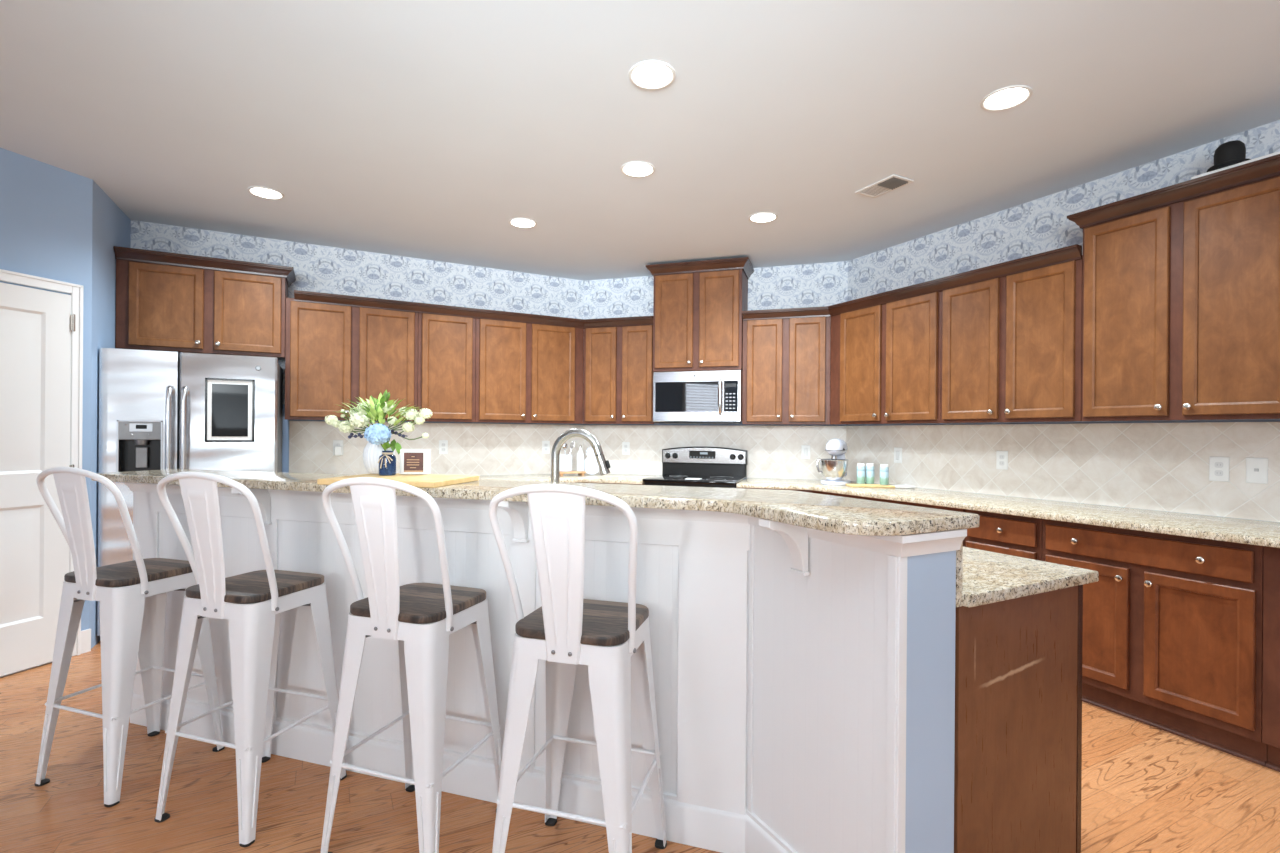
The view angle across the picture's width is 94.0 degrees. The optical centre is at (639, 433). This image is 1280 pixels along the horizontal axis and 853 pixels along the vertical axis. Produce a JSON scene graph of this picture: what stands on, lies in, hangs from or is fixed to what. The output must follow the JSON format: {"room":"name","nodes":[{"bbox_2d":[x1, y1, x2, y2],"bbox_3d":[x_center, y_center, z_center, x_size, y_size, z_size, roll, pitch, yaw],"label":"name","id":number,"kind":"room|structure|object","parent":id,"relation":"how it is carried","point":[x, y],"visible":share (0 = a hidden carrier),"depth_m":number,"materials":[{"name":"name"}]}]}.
{"room":"kitchen","nodes":[
{"label":"kitchen","id":0,"kind":"room"},
{"bbox_2d":[0,148,92,630],"bbox_3d":[-3.534,-0.108,2.662,0.100,2.762,1.785,0,0,17],"label":"wall","id":1,"kind":"structure","parent":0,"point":[46,209],"depth_m":3.32,"materials":[{"name":"blue paint"}]},
{"bbox_2d":[0,269,82,675],"bbox_3d":[-3.322,0.212,2.997,0.104,2.125,0.904,0,0,17],"label":"door","id":2,"kind":"structure","parent":1,"relation":"attached to","point":[41,331],"depth_m":3.23,"materials":[{"name":"paint"}]},
{"bbox_2d":[89,180,130,648],"bbox_3d":[-3.437,-0.107,3.809,0.100,2.762,0.754,0,0,-28],"label":"wall","id":3,"kind":"structure","parent":0,"point":[111,227],"depth_m":3.61,"materials":[{"name":"blue paint"}]},
{"bbox_2d":[0,629,90,677],"bbox_3d":[-3.488,1.208,2.644,0.013,0.130,1.785,0,0,17],"label":"baseboard","id":4,"kind":"structure","parent":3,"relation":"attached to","point":[85,634],"depth_m":3.46,"materials":[{"name":"white paint"}]},
{"bbox_2d":[130,220,584,475],"bbox_3d":[-2.079,-0.097,4.999,3.409,2.762,0.100,0,0,-28],"label":"wall","id":5,"kind":"structure","parent":0,"point":[317,268],"depth_m":4.91,"materials":[{"name":"paper"}]},
{"bbox_2d":[114,246,295,359],"bbox_3d":[-3.026,-0.875,4.229,0.999,0.648,0.380,0,0,-28],"label":"upper cabinet","id":6,"kind":"object","parent":5,"relation":"attached to","point":[166,301],"visible":0.98,"depth_m":4.06,"materials":[{"name":"brown wood"}]},
{"bbox_2d":[333,440,342,454],"bbox_3d":[-2.406,0.116,4.757,0.074,0.120,0.007,0,0,-28],"label":"wall outlet","id":7,"kind":"object","parent":5,"relation":"attached to","point":[335,442],"visible":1,"depth_m":4.75,"materials":[{"name":"white plastic"}]},
{"bbox_2d":[334,446,341,455],"bbox_3d":[-2.396,0.141,4.737,0.056,0.074,0.038,0,0,-28],"label":"plug","id":8,"kind":"object","parent":7,"relation":"attached to","point":[337,449],"visible":1,"depth_m":4.72,"materials":[{"name":"white plastic"}]},
{"bbox_2d":[285,298,417,420],"bbox_3d":[-2.228,-0.538,4.648,0.905,0.882,0.378,0,0,-28],"label":"upper cabinet","id":9,"kind":"object","parent":5,"relation":"attached to","point":[338,355],"visible":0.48,"depth_m":4.48,"materials":[{"name":"brown wood"}]},
{"bbox_2d":[294,290,652,328],"bbox_3d":[-1.246,-0.986,4.922,2.771,0.072,0.426,0,0,-18],"label":"crown molding","id":10,"kind":"structure","parent":9,"relation":"attached to","point":[300,296],"depth_m":4.86,"materials":[{"name":"brown wood"}]},
{"bbox_2d":[289,421,582,475],"bbox_3d":[-1.629,0.143,5.173,2.439,0.460,0.008,0,0,-28],"label":"backsplash","id":11,"kind":"structure","parent":5,"relation":"attached to","point":[473,448],"depth_m":5.17,"materials":[{"name":"tile"}]},
{"bbox_2d":[439,440,447,453],"bbox_3d":[-1.691,0.121,5.130,0.074,0.120,0.007,0,0,-28],"label":"wall outlet","id":12,"kind":"object","parent":5,"relation":"attached to","point":[443,444],"visible":1,"depth_m":5.13,"materials":[{"name":"white plastic"}]},
{"bbox_2d":[417,313,475,421],"bbox_3d":[-1.626,-0.534,4.962,0.449,0.882,0.378,0,0,-28],"label":"upper cabinet","id":13,"kind":"object","parent":5,"relation":"attached to","point":[446,344],"visible":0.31,"depth_m":4.83,"materials":[{"name":"brown wood"}]},
{"bbox_2d":[475,318,583,423],"bbox_3d":[-1.000,-0.529,5.288,0.960,0.882,0.378,0,0,-28],"label":"upper cabinet","id":14,"kind":"object","parent":5,"relation":"attached to","point":[525,372],"visible":0.98,"depth_m":5.15,"materials":[{"name":"brown wood"}]},
{"bbox_2d":[542,441,549,453],"bbox_3d":[-0.876,0.131,5.555,0.074,0.120,0.007,0,0,-28],"label":"wall outlet","id":15,"kind":"object","parent":5,"relation":"attached to","point":[545,444],"visible":1,"depth_m":5.55,"materials":[{"name":"white plastic"}]},
{"bbox_2d":[0,0,1279,280],"bbox_3d":[-0.578,-1.517,0.482,8.800,0.100,9.800,0,0,-28],"label":"ceiling","id":16,"kind":"structure","parent":0,"point":[419,129],"depth_m":2.71,"materials":[{"name":"paint"}]},
{"bbox_2d":[247,186,283,199],"bbox_3d":[-2.301,-1.476,3.671,0.194,0.006,0.194,0,0,-28],"label":"recessed light","id":17,"kind":"object","parent":16,"relation":"in","point":[263,192],"visible":1,"depth_m":3.66,"materials":[{"name":"white"}]},
{"bbox_2d":[509,218,536,227],"bbox_3d":[-0.816,-1.465,4.164,0.194,0.006,0.194,0,0,-28],"label":"recessed light","id":18,"kind":"object","parent":16,"relation":"in","point":[517,222],"visible":1,"depth_m":4.15,"materials":[{"name":"white"}]},
{"bbox_2d":[621,161,654,176],"bbox_3d":[-0.011,-1.459,3.305,0.194,0.006,0.194,0,0,-28],"label":"recessed light","id":19,"kind":"object","parent":16,"relation":"in","point":[635,168],"visible":1,"depth_m":3.30,"materials":[{"name":"white"}]},
{"bbox_2d":[628,60,675,89],"bbox_3d":[0.050,-1.458,2.436,0.194,0.006,0.194,0,0,-28],"label":"recessed light","id":20,"kind":"object","parent":16,"relation":"in","point":[650,74],"visible":1,"depth_m":2.43,"materials":[{"name":"metal"}]},
{"bbox_2d":[749,212,777,222],"bbox_3d":[0.830,-1.453,4.023,0.194,0.006,0.194,0,0,-28],"label":"recessed light","id":21,"kind":"object","parent":16,"relation":"in","point":[761,217],"visible":1,"depth_m":4.02,"materials":[{"name":"white"}]},
{"bbox_2d":[855,175,913,197],"bbox_3d":[1.433,-1.446,3.506,0.170,0.011,0.280,0,0,-28],"label":"ceiling vent","id":22,"kind":"object","parent":16,"relation":"in","point":[893,182],"visible":1,"depth_m":3.49,"materials":[{"name":"metal"}]},
{"bbox_2d":[980,85,1032,110],"bbox_3d":[1.584,-1.447,2.583,0.194,0.006,0.194,0,0,-28],"label":"recessed light","id":23,"kind":"object","parent":16,"relation":"in","point":[1008,97],"visible":1,"depth_m":2.58,"materials":[{"name":"white"}]},
{"bbox_2d":[0,641,1279,852],"bbox_3d":[-0.600,1.345,0.482,8.800,0.100,9.800,0,0,-28],"label":"floor","id":24,"kind":"structure","parent":0,"point":[1145,788],"depth_m":2.10,"materials":[{"name":"brown wood"}]},
{"bbox_2d":[35,467,224,806],"bbox_3d":[-1.951,0.701,2.292,0.420,1.166,0.444,0,0,18],"label":"bar stool","id":25,"kind":"object","parent":24,"relation":"on","point":[132,595],"visible":0.98,"depth_m":2.15,"materials":[{"name":"metal"}]},
{"bbox_2d":[97,348,282,635],"bbox_3d":[-2.983,0.382,4.051,0.916,1.789,0.700,0,0,-28],"label":"refrigerator","id":26,"kind":"object","parent":24,"relation":"on","point":[152,403],"visible":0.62,"depth_m":3.73,"materials":[{"name":"metal"}]},
{"bbox_2d":[205,378,254,441],"bbox_3d":[-2.671,-0.148,3.888,0.268,0.412,0.012,0,0,-28],"label":"picture frame","id":27,"kind":"object","parent":26,"relation":"attached to","point":[229,403],"visible":1,"depth_m":3.88,"materials":[{"name":"black plastic"}]},
{"bbox_2d":[212,384,247,436],"bbox_3d":[-2.670,-0.148,3.888,0.196,0.340,0.002,0,0,-28],"label":"picture","id":28,"kind":"object","parent":27,"relation":"attached to","point":[229,401],"depth_m":3.89},
{"bbox_2d":[155,472,346,846],"bbox_3d":[-1.358,0.706,2.100,0.420,1.166,0.444,0,0,18],"label":"bar stool","id":29,"kind":"object","parent":24,"relation":"on","point":[253,603],"visible":0.99,"depth_m":1.95,"materials":[{"name":"metal"}]},
{"bbox_2d":[320,477,501,852],"bbox_3d":[-0.714,0.711,1.915,0.420,1.166,0.444,0,0,19],"label":"bar stool","id":30,"kind":"object","parent":24,"relation":"on","point":[422,617],"visible":1,"depth_m":1.76,"materials":[{"name":"metal"}]},
{"bbox_2d":[123,482,966,852],"bbox_3d":[-0.688,0.756,2.211,3.318,1.076,0.595,0,0,25],"label":"kitchen island","id":31,"kind":"object","parent":24,"relation":"on","point":[804,678],"depth_m":1.88,"materials":[{"name":"white paint"}]},
{"bbox_2d":[91,469,979,535],"bbox_3d":[-0.700,0.200,2.197,3.390,0.032,0.672,0,0,24],"label":"countertop","id":32,"kind":"structure","parent":31,"relation":"on","point":[822,512],"depth_m":1.75,"materials":[{"name":"stone"}]},
{"bbox_2d":[317,473,478,487],"bbox_3d":[-0.880,0.172,2.211,0.452,0.020,0.334,0,0,11],"label":"cutting board","id":33,"kind":"object","parent":32,"relation":"on","point":[416,480],"visible":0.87,"depth_m":2.15,"materials":[{"name":"brown wood"}]},
{"bbox_2d":[363,442,394,473],"bbox_3d":[-1.041,0.097,2.381,0.120,0.126,0.120,0,0,-28],"label":"vase","id":34,"kind":"object","parent":33,"relation":"on","point":[371,452],"visible":0.51,"depth_m":2.33,"materials":[{"name":"white ceramic"}]},
{"bbox_2d":[325,390,432,453],"bbox_3d":[-1.044,-0.047,2.373,0.425,0.261,0.198,0,0,7],"label":"flower bouquet","id":35,"kind":"object","parent":34,"relation":"in","point":[374,409],"visible":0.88,"depth_m":2.35,"materials":[{"name":"beige plant"}]},
{"bbox_2d":[378,451,395,475],"bbox_3d":[-0.969,0.114,2.287,0.062,0.093,0.068,0,0,-4],"label":"jar","id":36,"kind":"object","parent":33,"relation":"on","point":[387,460],"visible":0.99,"depth_m":2.27,"materials":[{"name":"blue glass"}]},
{"bbox_2d":[364,423,391,450],"bbox_3d":[-0.990,0.056,2.255,0.097,0.187,0.098,0,0,43],"label":"hydrangea","id":37,"kind":"object","parent":36,"relation":"in","point":[380,433],"visible":0.98,"depth_m":2.23,"materials":[{"name":"blue plant"}]},
{"bbox_2d":[400,449,430,473],"bbox_3d":[-0.883,0.112,2.345,0.112,0.098,0.028,0,0,-4],"label":"block sign","id":38,"kind":"object","parent":33,"relation":"on","point":[412,461],"visible":1,"depth_m":2.33,"materials":[{"name":"white wood"}]},
{"bbox_2d":[489,484,666,852],"bbox_3d":[-0.167,0.715,1.740,0.420,1.166,0.444,0,0,16],"label":"bar stool","id":39,"kind":"object","parent":24,"relation":"on","point":[568,630],"visible":1,"depth_m":1.59,"materials":[{"name":"metal"}]},
{"bbox_2d":[578,482,643,484],"bbox_3d":[-1.151,0.851,4.854,2.978,0.878,0.981,0,0,-28],"label":"base cabinet","id":40,"kind":"object","parent":24,"relation":"on","point":[578,482],"visible":0.02,"depth_m":4.99,"materials":[{"name":"brown wood"}]},
{"bbox_2d":[479,473,657,483],"bbox_3d":[-1.137,0.393,4.839,3.003,0.032,1.034,0,0,-28],"label":"countertop","id":41,"kind":"structure","parent":40,"relation":"on","point":[574,478],"depth_m":5.06,"materials":[{"name":"stone"}]},
{"bbox_2d":[559,471,585,475],"bbox_3d":[-0.621,0.361,5.350,0.250,0.040,0.120,0,0,-28],"label":"wooden tray","id":42,"kind":"object","parent":41,"relation":"on","point":[581,473],"visible":0.77,"depth_m":5.31,"materials":[{"name":"brown wood"}]},
{"bbox_2d":[559,454,571,471],"bbox_3d":[-0.667,0.266,5.326,0.126,0.148,0.126,0,0,-28],"label":"utensil crock","id":43,"kind":"object","parent":42,"relation":"on","point":[565,459],"visible":0.81,"depth_m":5.27,"materials":[{"name":"white ceramic"}]},
{"bbox_2d":[577,444,583,470],"bbox_3d":[-0.534,0.221,5.355,0.066,0.240,0.066,0,0,-28],"label":"oil bottle","id":44,"kind":"object","parent":42,"relation":"on","point":[580,455],"visible":1,"depth_m":5.33,"materials":[{"name":"white ceramic"}]},
{"bbox_2d":[584,446,598,474],"bbox_3d":[-0.445,0.245,5.444,0.156,0.264,0.068,0,0,-16],"label":"bottle","id":45,"kind":"object","parent":41,"relation":"on","point":[591,467],"visible":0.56,"depth_m":5.43,"materials":[{"name":"white ceramic"}]},
{"bbox_2d":[643,446,747,487],"bbox_3d":[0.472,0.710,5.028,0.768,1.183,0.719,0,0,17],"label":"range","id":46,"kind":"object","parent":24,"relation":"on","point":[718,467],"visible":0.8,"depth_m":5.26,"materials":[{"name":"silver metal"}]},
{"bbox_2d":[643,474,745,484],"bbox_3d":[0.472,0.387,5.023,0.758,0.023,0.610,0,0,17],"label":"cooktop","id":47,"kind":"object","parent":46,"relation":"in","point":[664,479],"depth_m":4.85,"materials":[{"name":"black glass"}]},
{"bbox_2d":[689,451,714,458],"bbox_3d":[0.553,0.192,5.308,0.236,0.068,0.004,0,0,17],"label":"control panel","id":48,"kind":"object","parent":46,"relation":"on","point":[692,454],"depth_m":5.31,"materials":[{"name":"black plastic"}]},
{"bbox_2d":[745,488,964,546],"bbox_3d":[1.484,0.871,4.383,0.994,0.878,2.025,0,0,-28],"label":"base cabinet","id":49,"kind":"object","parent":24,"relation":"on","point":[810,491],"visible":0.02,"depth_m":3.92,"materials":[{"name":"brown wood"}]},
{"bbox_2d":[737,478,1279,547],"bbox_3d":[1.951,0.416,3.457,1.046,0.032,4.124,0,0,-28],"label":"countertop","id":50,"kind":"structure","parent":49,"relation":"on","point":[1244,531],"depth_m":3.07,"materials":[{"name":"stone"}]},
{"bbox_2d":[816,438,850,484],"bbox_3d":[1.520,0.218,4.666,0.239,0.356,0.349,0,0,30],"label":"stand mixer","id":51,"kind":"object","parent":50,"relation":"on","point":[834,469],"visible":1,"depth_m":4.55,"materials":[{"name":"white metal"}]},
{"bbox_2d":[816,459,847,480],"bbox_3d":[1.496,0.284,4.601,0.214,0.168,0.214,0,0,-28],"label":"bowl","id":52,"kind":"object","parent":51,"relation":"on","point":[832,469],"depth_m":4.53,"materials":[{"name":"silver metal"}]},
{"bbox_2d":[846,484,915,487],"bbox_3d":[1.782,0.392,4.435,0.455,0.013,0.170,0,0,5],"label":"serving tray","id":53,"kind":"object","parent":50,"relation":"on","point":[849,485],"visible":0.92,"depth_m":4.38,"materials":[{"name":"brown wood"}]},
{"bbox_2d":[857,463,864,483],"bbox_3d":[1.678,0.307,4.532,0.062,0.152,0.062,0,0,-28],"label":"jar","id":54,"kind":"object","parent":53,"relation":"on","point":[860,466],"visible":1,"depth_m":4.51,"materials":[{"name":"ceramic"}]},
{"bbox_2d":[866,463,873,483],"bbox_3d":[1.744,0.307,4.524,0.062,0.152,0.062,0,0,42],"label":"jar","id":55,"kind":"object","parent":53,"relation":"on","point":[869,467],"visible":1,"depth_m":4.50,"materials":[{"name":"ceramic"}]},
{"bbox_2d":[880,464,888,484],"bbox_3d":[1.819,0.308,4.443,0.062,0.152,0.062,0,0,42],"label":"jar","id":56,"kind":"object","parent":53,"relation":"on","point":[884,469],"visible":1,"depth_m":4.42,"materials":[{"name":"ceramic"}]},
{"bbox_2d":[965,509,1041,560],"bbox_3d":[2.209,0.876,3.377,0.650,0.878,0.418,0,0,-28],"label":"base cabinet","id":57,"kind":"object","parent":24,"relation":"on","point":[1020,536],"visible":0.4,"depth_m":3.20,"materials":[{"name":"brown wood"}]},
{"bbox_2d":[954,585,1082,852],"bbox_3d":[-0.348,0.856,2.524,3.619,0.879,0.937,0,0,26],"label":"base cabinet","id":58,"kind":"object","parent":24,"relation":"on","point":[1018,754],"visible":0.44,"depth_m":1.58,"materials":[{"name":"brown wood"}]},
{"bbox_2d":[956,541,1098,607],"bbox_3d":[-0.320,0.318,2.536,3.664,0.194,1.016,0,0,26],"label":"countertop","id":59,"kind":"structure","parent":58,"relation":"on","point":[983,577],"depth_m":1.63,"materials":[{"name":"stone"}]},
{"bbox_2d":[551,429,610,481],"bbox_3d":[-0.250,0.182,2.371,0.266,0.401,0.094,0,0,17],"label":"faucet","id":60,"kind":"object","parent":59,"relation":"on","point":[604,465],"visible":0.78,"depth_m":2.38,"materials":[{"name":"silver metal"}]},
{"bbox_2d":[1042,519,1266,765],"bbox_3d":[2.494,0.878,2.829,0.650,0.878,0.815,0,0,-28],"label":"base cabinet","id":61,"kind":"object","parent":24,"relation":"on","point":[1173,624],"visible":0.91,"depth_m":2.58,"materials":[{"name":"brown wood"}]},
{"bbox_2d":[1262,546,1279,771],"bbox_3d":[2.878,0.881,2.092,0.650,0.878,0.843,0,0,-28],"label":"base cabinet","id":62,"kind":"object","parent":24,"relation":"on","point":[1270,675],"visible":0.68,"depth_m":2.32,"materials":[{"name":"brown wood"}]},
{"bbox_2d":[583,261,847,479],"bbox_3d":[0.613,-0.077,5.431,2.396,2.762,0.100,0,0,17],"label":"wall","id":63,"kind":"structure","parent":0,"point":[817,284],"depth_m":5.22,"materials":[{"name":"paper"}]},
{"bbox_2d":[583,325,658,423],"bbox_3d":[-0.152,-0.523,5.420,0.660,0.882,0.378,0,0,17],"label":"upper cabinet","id":64,"kind":"object","parent":63,"relation":"attached to","point":[618,361],"visible":0.95,"depth_m":5.28,"materials":[{"name":"brown wood"}]},
{"bbox_2d":[622,442,629,454],"bbox_3d":[-0.133,0.143,5.598,0.074,0.120,0.007,0,0,17],"label":"wall outlet","id":65,"kind":"object","parent":63,"relation":"attached to","point":[625,445],"visible":1,"depth_m":5.60,"materials":[{"name":"white plastic"}]},
{"bbox_2d":[645,257,753,371],"bbox_3d":[0.524,-0.982,5.183,0.874,0.907,0.425,0,0,17],"label":"upper cabinet","id":66,"kind":"object","parent":63,"relation":"attached to","point":[698,306],"visible":0.98,"depth_m":5.02,"materials":[{"name":"brown wood"}]},
{"bbox_2d":[653,370,741,423],"bbox_3d":[0.518,-0.304,5.163,0.752,0.438,0.444,0,0,17],"label":"microwave","id":67,"kind":"object","parent":66,"relation":"attached to","point":[713,396],"visible":1,"depth_m":5.00,"materials":[{"name":"silver metal"}]},
{"bbox_2d":[583,425,845,479],"bbox_3d":[0.595,0.160,5.378,2.388,0.460,0.008,0,0,17],"label":"backsplash","id":68,"kind":"structure","parent":63,"relation":"attached to","point":[773,451],"depth_m":5.31,"materials":[{"name":"tile"}]},
{"bbox_2d":[742,316,830,424],"bbox_3d":[1.225,-0.512,4.987,0.695,0.882,0.378,0,0,17],"label":"upper cabinet","id":69,"kind":"object","parent":63,"relation":"attached to","point":[786,369],"visible":1,"depth_m":4.85,"materials":[{"name":"brown wood"}]},
{"bbox_2d":[742,244,1081,320],"bbox_3d":[1.726,-0.964,4.166,0.422,0.072,2.330,0,0,-40],"label":"crown molding","id":70,"kind":"structure","parent":69,"relation":"attached to","point":[1073,252],"depth_m":3.90,"materials":[{"name":"brown wood"}]},
{"bbox_2d":[801,445,809,458],"bbox_3d":[1.419,0.163,5.109,0.074,0.120,0.009,0,0,17],"label":"light switch","id":71,"kind":"object","parent":63,"relation":"attached to","point":[805,449],"visible":1,"depth_m":5.11,"materials":[{"name":"white plastic"}]},
{"bbox_2d":[847,120,1279,521],"bbox_3d":[2.906,-0.060,2.896,0.100,2.762,4.850,0,0,-28],"label":"wall","id":72,"kind":"structure","parent":0,"point":[1040,225],"depth_m":3.74,"materials":[{"name":"paper"}]},
{"bbox_2d":[830,291,940,424],"bbox_3d":[1.861,-0.508,4.386,0.378,0.882,0.965,0,0,-28],"label":"upper cabinet","id":73,"kind":"object","parent":72,"relation":"attached to","point":[885,360],"visible":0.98,"depth_m":4.23,"materials":[{"name":"brown wood"}]},
{"bbox_2d":[894,447,901,462],"bbox_3d":[1.968,0.168,4.554,0.009,0.120,0.074,0,0,-28],"label":"light switch","id":74,"kind":"object","parent":72,"relation":"attached to","point":[897,450],"visible":1,"depth_m":4.55,"materials":[{"name":"white plastic"}]},
{"bbox_2d":[996,451,1007,469],"bbox_3d":[2.335,0.174,3.850,0.007,0.120,0.074,0,0,-28],"label":"wall outlet","id":75,"kind":"object","parent":72,"relation":"attached to","point":[1001,456],"visible":1,"depth_m":3.85,"materials":[{"name":"white plastic"}]},
{"bbox_2d":[940,255,1082,422],"bbox_3d":[2.275,-0.504,3.592,0.378,0.882,0.820,0,0,-28],"label":"upper cabinet","id":76,"kind":"object","parent":72,"relation":"attached to","point":[1011,345],"visible":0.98,"depth_m":3.46,"materials":[{"name":"brown wood"}]},
{"bbox_2d":[846,422,1279,521],"bbox_3d":[2.533,0.174,3.490,0.008,0.460,3.446,0,0,-28],"label":"backsplash","id":77,"kind":"structure","parent":72,"relation":"attached to","point":[1148,466],"depth_m":3.40,"materials":[{"name":"tile"}]},
{"bbox_2d":[1067,154,1279,420],"bbox_3d":[2.642,-0.609,2.886,0.380,1.096,0.870,0,0,-28],"label":"upper cabinet","id":78,"kind":"object","parent":72,"relation":"attached to","point":[1181,286],"visible":1,"depth_m":2.76,"materials":[{"name":"brown wood"}]},
{"bbox_2d":[1191,151,1279,179],"bbox_3d":[2.770,-1.155,2.708,0.260,0.086,0.330,0,0,-28],"label":"storage box","id":79,"kind":"object","parent":78,"relation":"on","point":[1278,152],"visible":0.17,"depth_m":2.65,"materials":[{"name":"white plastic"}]},
{"bbox_2d":[1206,140,1250,172],"bbox_3d":[2.682,-1.262,2.715,0.152,0.123,0.152,0,0,-43],"label":"hat","id":80,"kind":"object","parent":79,"relation":"on","point":[1229,153],"visible":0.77,"depth_m":2.68,"materials":[{"name":"black fabric"}]},
{"bbox_2d":[1209,456,1228,481],"bbox_3d":[2.825,0.175,2.911,0.007,0.120,0.074,0,0,-28],"label":"wall outlet","id":81,"kind":"object","parent":72,"relation":"attached to","point":[1218,466],"visible":1,"depth_m":2.91,"materials":[{"name":"white plastic"}]},
{"bbox_2d":[1214,470,1222,475],"bbox_3d":[2.823,0.195,2.910,0.002,0.028,0.032,0,0,-28],"label":"socket","id":82,"kind":"object","parent":81,"relation":"attached to","point":[1216,472],"depth_m":2.91,"materials":[{"name":"white plastic"}]},
{"bbox_2d":[1215,462,1222,467],"bbox_3d":[2.823,0.155,2.910,0.002,0.028,0.032,0,0,-28],"label":"socket","id":83,"kind":"object","parent":81,"relation":"attached to","point":[1217,464],"depth_m":2.91,"materials":[{"name":"white plastic"}]},
{"bbox_2d":[1246,458,1267,483],"bbox_3d":[2.886,0.175,2.793,0.008,0.120,0.074,0,0,-28],"label":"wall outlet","id":84,"kind":"object","parent":72,"relation":"attached to","point":[1256,468],"visible":1,"depth_m":2.79,"materials":[{"name":"white plastic"}]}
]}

